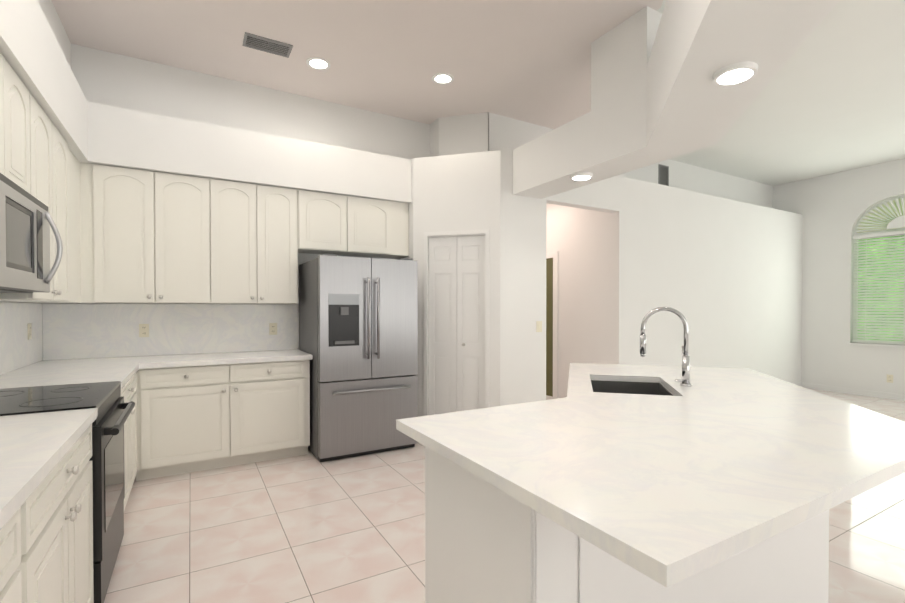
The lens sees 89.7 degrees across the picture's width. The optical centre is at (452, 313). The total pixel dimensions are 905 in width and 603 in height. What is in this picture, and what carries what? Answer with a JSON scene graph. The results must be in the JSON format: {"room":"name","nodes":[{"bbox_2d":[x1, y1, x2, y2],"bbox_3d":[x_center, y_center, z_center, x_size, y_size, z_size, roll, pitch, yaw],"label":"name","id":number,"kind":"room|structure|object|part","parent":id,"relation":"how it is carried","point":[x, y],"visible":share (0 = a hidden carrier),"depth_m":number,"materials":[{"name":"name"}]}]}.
{"room":"kitchen","nodes":[
{"label":"kitchen","id":0,"kind":"room"},
{"bbox_2d":[0,0,91,163],"bbox_3d":[-1.096,-1.352,0.173,0.370,0.450,8.120,0,1,-30],"label":"soffit","id":1,"kind":"structure","parent":0,"point":[31,52],"depth_m":2.47,"materials":[{"name":"paint"}]},
{"bbox_2d":[37,0,70,67],"bbox_3d":[-1.166,-1.867,0.127,0.210,0.580,8.120,0,1,-30],"label":"wall","id":2,"kind":"structure","parent":0,"point":[53,19],"depth_m":3.32,"materials":[{"name":"paint"}]},
{"bbox_2d":[41,43,429,349],"bbox_3d":[-1.822,-0.467,4.564,3.480,3.480,0.200,0,1,-30],"label":"wall","id":3,"kind":"structure","parent":0,"point":[114,79],"depth_m":4.31,"materials":[{"name":"paint"}]},
{"bbox_2d":[0,302,43,373],"bbox_3d":[-1.669,0.174,0.840,0.019,0.450,6.416,0,1,-30],"label":"backsplash","id":4,"kind":"structure","parent":3,"relation":"attached to","point":[16,350],"depth_m":3.14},
{"bbox_2d":[27,323,31,339],"bbox_3d":[-3.073,0.128,3.309,0.008,0.115,0.072,0,1,-30],"label":"electrical outlet","id":5,"kind":"object","parent":4,"relation":"attached to","point":[29,326],"visible":1,"depth_m":3.30,"materials":[{"name":"beige plastic"}]},
{"bbox_2d":[84,163,211,303],"bbox_3d":[-2.547,-0.628,3.838,0.880,1.076,0.326,0,1,-30],"label":"upper cabinet","id":6,"kind":"object","parent":3,"relation":"attached to","point":[128,235],"depth_m":3.69,"materials":[{"name":"white wood"}]},
{"bbox_2d":[44,304,297,357],"bbox_3d":[-2.409,0.138,4.104,1.952,0.450,0.018,0,1,-30],"label":"backsplash","id":7,"kind":"structure","parent":3,"relation":"attached to","point":[70,330],"depth_m":4.01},
{"bbox_2d":[139,324,148,336],"bbox_3d":[-2.669,0.144,3.938,0.072,0.115,0.008,0,1,-30],"label":"electrical outlet","id":8,"kind":"object","parent":7,"relation":"attached to","point":[143,330],"visible":1,"depth_m":3.94,"materials":[{"name":"beige plastic"}]},
{"bbox_2d":[269,323,276,334],"bbox_3d":[-1.758,0.147,4.463,0.072,0.115,0.008,0,1,-30],"label":"electrical outlet","id":9,"kind":"object","parent":7,"relation":"attached to","point":[272,328],"visible":1,"depth_m":4.46,"materials":[{"name":"beige plastic"}]},
{"bbox_2d":[212,179,299,303],"bbox_3d":[-1.850,-0.633,4.239,0.730,1.076,0.326,0,1,-30],"label":"upper cabinet","id":10,"kind":"object","parent":3,"relation":"attached to","point":[256,228],"depth_m":4.09,"materials":[{"name":"white wood"}]},
{"bbox_2d":[300,190,347,254],"bbox_3d":[-1.329,-0.895,4.536,0.468,0.558,0.326,0,1,-30],"label":"upper cabinet","id":11,"kind":"object","parent":3,"relation":"attached to","point":[323,216],"depth_m":4.40,"materials":[{"name":"white wood"}]},
{"bbox_2d":[344,196,391,256],"bbox_3d":[-0.922,-0.898,4.769,0.470,0.558,0.326,0,1,-30],"label":"upper cabinet","id":12,"kind":"object","parent":3,"relation":"attached to","point":[369,220],"depth_m":4.64,"materials":[{"name":"white wood"}]},
{"bbox_2d":[380,202,408,258],"bbox_3d":[-0.629,-0.900,4.938,0.206,0.558,0.326,0,1,-30],"label":"upper cabinet","id":13,"kind":"object","parent":3,"relation":"attached to","point":[400,211],"depth_m":4.82,"materials":[{"name":"white wood"}]},
{"bbox_2d":[92,102,410,203],"bbox_3d":[-1.689,-1.399,4.302,2.680,0.450,0.370,0,1,-30],"label":"soffit","id":14,"kind":"structure","parent":0,"point":[121,137],"depth_m":3.99,"materials":[{"name":"paint"}]},
{"bbox_2d":[398,159,412,258],"bbox_3d":[-0.471,-0.181,4.987,0.100,2.900,0.420,0,1,-30],"label":"wall","id":15,"kind":"structure","parent":0,"point":[410,256],"depth_m":4.81,"materials":[{"name":"paint"}]},
{"bbox_2d":[413,150,500,416],"bbox_3d":[0.047,-0.178,4.708,0.919,2.900,0.100,0,1,15],"label":"wall","id":16,"kind":"structure","parent":0,"point":[456,192],"depth_m":4.64,"materials":[{"name":"paint"}]},
{"bbox_2d":[424,229,488,415],"bbox_3d":[0.048,0.212,4.705,0.690,2.120,0.114,0,1,15],"label":"door frame","id":17,"kind":"structure","parent":16,"relation":"attached to","point":[485,232],"depth_m":4.64,"materials":[{"name":"white wood"}]},
{"bbox_2d":[429,235,484,414],"bbox_3d":[0.049,0.229,4.710,0.602,2.062,0.034,0,1,15],"label":"pantry door","id":18,"kind":"structure","parent":16,"relation":"in","point":[456,311],"depth_m":4.69,"materials":[{"name":"white wood"}]},
{"bbox_2d":[430,112,488,156],"bbox_3d":[0.018,-1.925,5.249,0.410,0.580,0.820,0,1,-30],"label":"wall","id":19,"kind":"structure","parent":0,"point":[458,134],"depth_m":5.07,"materials":[{"name":"paint"}]},
{"bbox_2d":[52,0,904,185],"bbox_3d":[2.105,-2.252,4.184,10.530,0.100,12.500,0,1,-30],"label":"ceiling","id":20,"kind":"structure","parent":0,"point":[528,61],"depth_m":3.95,"materials":[{"name":"paint"}]},
{"bbox_2d":[242,32,292,57],"bbox_3d":[-1.510,-2.193,3.721,0.360,0.008,0.200,0,1,-30],"label":"ceiling vent","id":21,"kind":"object","parent":20,"relation":"in","point":[260,43],"visible":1,"depth_m":3.72,"materials":[{"name":"silver metal"}]},
{"bbox_2d":[306,57,330,69],"bbox_3d":[-1.178,-2.198,4.001,0.206,0.007,0.206,0,1,-30],"label":"recessed light","id":22,"kind":"object","parent":20,"relation":"in","point":[317,63],"visible":1,"depth_m":4.00,"materials":[{"name":"white plastic"}]},
{"bbox_2d":[432,73,453,84],"bbox_3d":[-0.090,-2.201,4.261,0.206,0.007,0.206,0,1,-30],"label":"recessed light","id":23,"kind":"object","parent":20,"relation":"in","point":[442,78],"visible":1,"depth_m":4.26,"materials":[{"name":"white plastic"}]},
{"bbox_2d":[104,388,904,602],"bbox_3d":[2.105,1.327,4.225,10.530,0.100,12.500,0,1,-30],"label":"floor","id":24,"kind":"structure","parent":0,"point":[309,527],"depth_m":2.66,"materials":[{"name":"tile"}]},
{"bbox_2d":[0,498,35,602],"bbox_3d":[-1.121,0.882,0.565,0.686,0.874,0.840,0,1,-30],"label":"base cabinet","id":25,"kind":"object","parent":24,"relation":"on","point":[17,548],"depth_m":1.07,"materials":[{"name":"white wood"}]},
{"bbox_2d":[32,422,93,602],"bbox_3d":[-1.555,0.873,1.320,0.686,0.874,0.902,0,1,-30],"label":"base cabinet","id":26,"kind":"object","parent":24,"relation":"on","point":[62,508],"depth_m":1.47,"materials":[{"name":"white wood"}]},
{"bbox_2d":[0,408,97,529],"bbox_3d":[-0.774,0.430,-0.029,0.702,0.039,4.012,0,1,-30],"label":"countertop","id":27,"kind":"structure","parent":26,"relation":"on","point":[32,446],"depth_m":1.35,"materials":[{"name":"white stone"}]},
{"bbox_2d":[0,381,134,602],"bbox_3d":[-1.924,0.737,2.068,0.741,1.130,0.754,0,1,-30],"label":"range","id":28,"kind":"object","parent":24,"relation":"on","point":[114,412],"visible":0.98,"depth_m":2.04,"materials":[{"name":"black metal"}]},
{"bbox_3d":[-1.628,0.504,2.236,0.057,0.034,0.650,0,1,-30],"label":"handle","id":29,"kind":"part","parent":28,"relation":"part of","materials":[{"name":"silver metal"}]},
{"bbox_2d":[31,390,139,509],"bbox_3d":[-2.399,0.856,2.788,0.686,0.874,0.952,0,1,-30],"label":"base cabinet","id":30,"kind":"object","parent":24,"relation":"on","point":[132,424],"depth_m":3.07,"materials":[{"name":"white wood"}]},
{"bbox_2d":[140,374,309,479],"bbox_3d":[-1.983,0.843,4.006,1.290,0.874,0.626,0,1,-30],"label":"base cabinet","id":31,"kind":"object","parent":24,"relation":"on","point":[208,386],"depth_m":3.71,"materials":[{"name":"white wood"}]},
{"bbox_2d":[0,350,312,389],"bbox_3d":[-2.013,0.391,3.400,1.972,0.039,1.638,0,1,-30],"label":"countertop","id":32,"kind":"structure","parent":31,"relation":"on","point":[143,370],"depth_m":3.57,"materials":[{"name":"white stone"}]},
{"bbox_2d":[299,253,417,461],"bbox_3d":[-0.921,0.375,4.431,0.920,1.800,0.908,0,1,-30],"label":"fridge","id":33,"kind":"object","parent":24,"relation":"on","point":[358,328],"visible":1,"depth_m":4.07,"materials":[{"name":"grey metal"}]},
{"bbox_2d":[407,435,828,602],"bbox_3d":[0.848,0.856,2.388,2.453,0.884,1.630,0,1,-30],"label":"kitchen island","id":34,"kind":"object","parent":24,"relation":"on","point":[481,546],"depth_m":1.33,"materials":[{"name":"white paint"}]},
{"bbox_2d":[396,355,904,590],"bbox_3d":[0.969,0.397,2.268,2.640,0.035,2.060,0,1,-30],"label":"island countertop","id":35,"kind":"structure","parent":34,"relation":"on","point":[673,473],"depth_m":1.26,"materials":[{"name":"white stone"}]},
{"bbox_2d":[591,380,673,395],"bbox_3d":[0.958,0.525,2.460,0.733,0.224,0.733,0,1,-30],"label":"sink","id":36,"kind":"object","parent":35,"relation":"in","point":[648,387],"depth_m":2.74,"materials":[{"name":"black metal"}]},
{"bbox_2d":[640,307,691,386],"bbox_3d":[1.178,0.169,2.437,0.305,0.416,0.193,0,1,-30],"label":"faucet","id":37,"kind":"object","parent":35,"relation":"on","point":[685,381],"depth_m":2.39,"materials":[{"name":"silver metal"}]},
{"bbox_2d":[546,203,590,397],"bbox_3d":[0.859,-0.210,7.528,0.180,2.900,3.900,0,1,-30],"label":"wall","id":38,"kind":"structure","parent":0,"point":[567,233],"depth_m":6.08,"materials":[{"name":"paint"}]},
{"bbox_2d":[546,251,557,398],"bbox_3d":[1.200,0.189,6.743,0.016,2.120,1.030,0,1,-30],"label":"door frame","id":39,"kind":"structure","parent":38,"relation":"attached to","point":[552,324],"depth_m":6.39,"materials":[{"name":"white wood"}]},
{"bbox_2d":[513,84,677,198],"bbox_3d":[1.161,-1.426,4.020,0.380,0.450,1.560,0,1,-30],"label":"soffit","id":40,"kind":"structure","parent":0,"point":[605,141],"depth_m":3.77,"materials":[{"name":"paint"}]},
{"bbox_2d":[570,172,592,180],"bbox_3d":[1.117,-1.187,3.939,0.190,0.026,0.190,0,1,-30],"label":"recessed light","id":41,"kind":"object","parent":40,"relation":"attached to","point":[581,176],"visible":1,"depth_m":3.89,"materials":[{"name":"white"}]},
{"bbox_2d":[591,6,661,110],"bbox_3d":[1.420,-1.921,3.563,0.380,0.550,0.520,0,1,-30],"label":"column","id":42,"kind":"structure","parent":0,"point":[620,54],"depth_m":3.42,"materials":[{"name":"paint"}]},
{"bbox_2d":[488,112,772,207],"bbox_3d":[2.977,-1.939,6.564,6.050,0.580,0.150,0,1,-30],"label":"wall","id":43,"kind":"structure","parent":0,"point":[507,134],"depth_m":6.68,"materials":[{"name":"paint"}]},
{"bbox_2d":[658,164,668,185],"bbox_3d":[3.012,-1.948,6.493,0.220,0.340,0.008,0,1,-30],"label":"air vent","id":44,"kind":"object","parent":43,"relation":"in","point":[663,174],"visible":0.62,"depth_m":6.49,"materials":[{"name":"silver metal"}]},
{"bbox_2d":[500,150,802,405],"bbox_3d":[3.057,-0.196,6.283,6.210,2.900,0.450,0,1,-30],"label":"wall","id":45,"kind":"structure","parent":0,"point":[723,276],"depth_m":5.79,"materials":[{"name":"paint"}]},
{"bbox_2d":[536,321,541,331],"bbox_3d":[0.914,0.134,4.788,0.072,0.115,0.010,0,1,-30],"label":"light switch","id":46,"kind":"object","parent":45,"relation":"attached to","point":[538,326],"visible":1,"depth_m":4.78,"materials":[{"name":"beige plastic"}]},
{"bbox_2d":[646,0,839,155],"bbox_3d":[1.320,-1.464,2.112,0.467,0.570,2.765,0,1,15],"label":"soffit beam","id":47,"kind":"structure","parent":0,"point":[691,105],"depth_m":2.22,"materials":[{"name":"paint"}]},
{"bbox_2d":[713,61,757,85],"bbox_3d":[1.378,-1.167,2.221,0.190,0.026,0.190,0,1,-30],"label":"recessed light","id":48,"kind":"object","parent":47,"relation":"attached to","point":[735,73],"visible":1,"depth_m":2.19,"materials":[{"name":"white plastic"}]},
{"bbox_2d":[773,158,904,394],"bbox_3d":[7.593,-0.470,4.822,0.200,3.480,7.500,0,1,-30],"label":"wall","id":49,"kind":"structure","parent":0,"point":[833,208],"depth_m":7.22,"materials":[{"name":"paint"}]},
{"bbox_2d":[802,382,904,400],"bbox_3d":[7.616,1.228,4.588,0.012,0.090,7.038,0,1,-30],"label":"baseboard","id":50,"kind":"structure","parent":49,"relation":"attached to","point":[893,396],"depth_m":7.02,"materials":[{"name":"white wood"}]},
{"bbox_2d":[847,195,904,347],"bbox_3d":[6.527,-0.624,6.573,0.180,2.210,1.260,0,1,-30],"label":"window","id":51,"kind":"structure","parent":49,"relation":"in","point":[882,219],"depth_m":6.80,"materials":[{"name":"white"}]},
{"bbox_2d":[887,374,892,382],"bbox_3d":[6.415,0.950,6.676,0.008,0.115,0.072,0,1,-30],"label":"electrical outlet","id":52,"kind":"object","parent":49,"relation":"attached to","point":[889,378],"visible":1,"depth_m":6.67,"materials":[{"name":"beige plastic"}]},
{"bbox_3d":[-1.393,-0.417,0.128,0.200,3.480,8.320,0,1,-30],"label":"wall","id":53,"kind":"structure","parent":0,"visible":0},
{"bbox_2d":[0,53,11,180],"bbox_3d":[-2.032,-0.857,1.769,0.326,0.573,0.379,0,1,-30],"label":"upper cabinet","id":54,"kind":"object","parent":53,"relation":"attached to","point":[5,145],"depth_m":2.02,"materials":[{"name":"white wood"}]},
{"bbox_2d":[8,63,35,197],"bbox_3d":[-2.221,-0.860,2.098,0.326,0.573,0.379,0,1,-30],"label":"upper cabinet","id":55,"kind":"object","parent":53,"relation":"attached to","point":[21,103],"depth_m":2.23,"materials":[{"name":"white wood"}]},
{"bbox_2d":[0,173,62,292],"bbox_3d":[-2.056,-0.328,1.980,0.444,0.452,0.750,0,1,-30],"label":"microwave","id":56,"kind":"object","parent":55,"relation":"attached to","point":[26,221],"visible":1,"depth_m":2.04,"materials":[{"name":"silver metal"}]},
{"bbox_3d":[-2.043,-0.336,2.328,0.075,0.369,0.022,0,1,-30],"label":"handle","id":57,"kind":"part","parent":56,"relation":"part of","materials":[{"name":"silver metal"}]},
{"bbox_2d":[0,101,71,302],"bbox_3d":[-2.529,-0.615,2.635,0.326,1.076,0.847,0,1,-30],"label":"upper cabinet","id":58,"kind":"object","parent":53,"relation":"attached to","point":[53,153],"depth_m":2.79,"materials":[{"name":"white wood"}]},
{"bbox_2d":[72,153,83,302],"bbox_3d":[-2.937,-0.623,3.345,0.326,1.076,0.791,0,1,-30],"label":"upper cabinet","id":59,"kind":"object","parent":53,"relation":"attached to","point":[77,167],"depth_m":3.42,"materials":[{"name":"white wood"}]},
{"label":"outside","id":60,"kind":"structure","parent":0,"visible":0},
{"bbox_2d":[858,235,903,340],"bbox_3d":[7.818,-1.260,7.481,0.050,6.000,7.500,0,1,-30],"label":"window blind","id":61,"kind":"object","parent":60,"point":[881,283],"depth_m":7.97,"materials":[{"name":"white plastic"}]}
]}

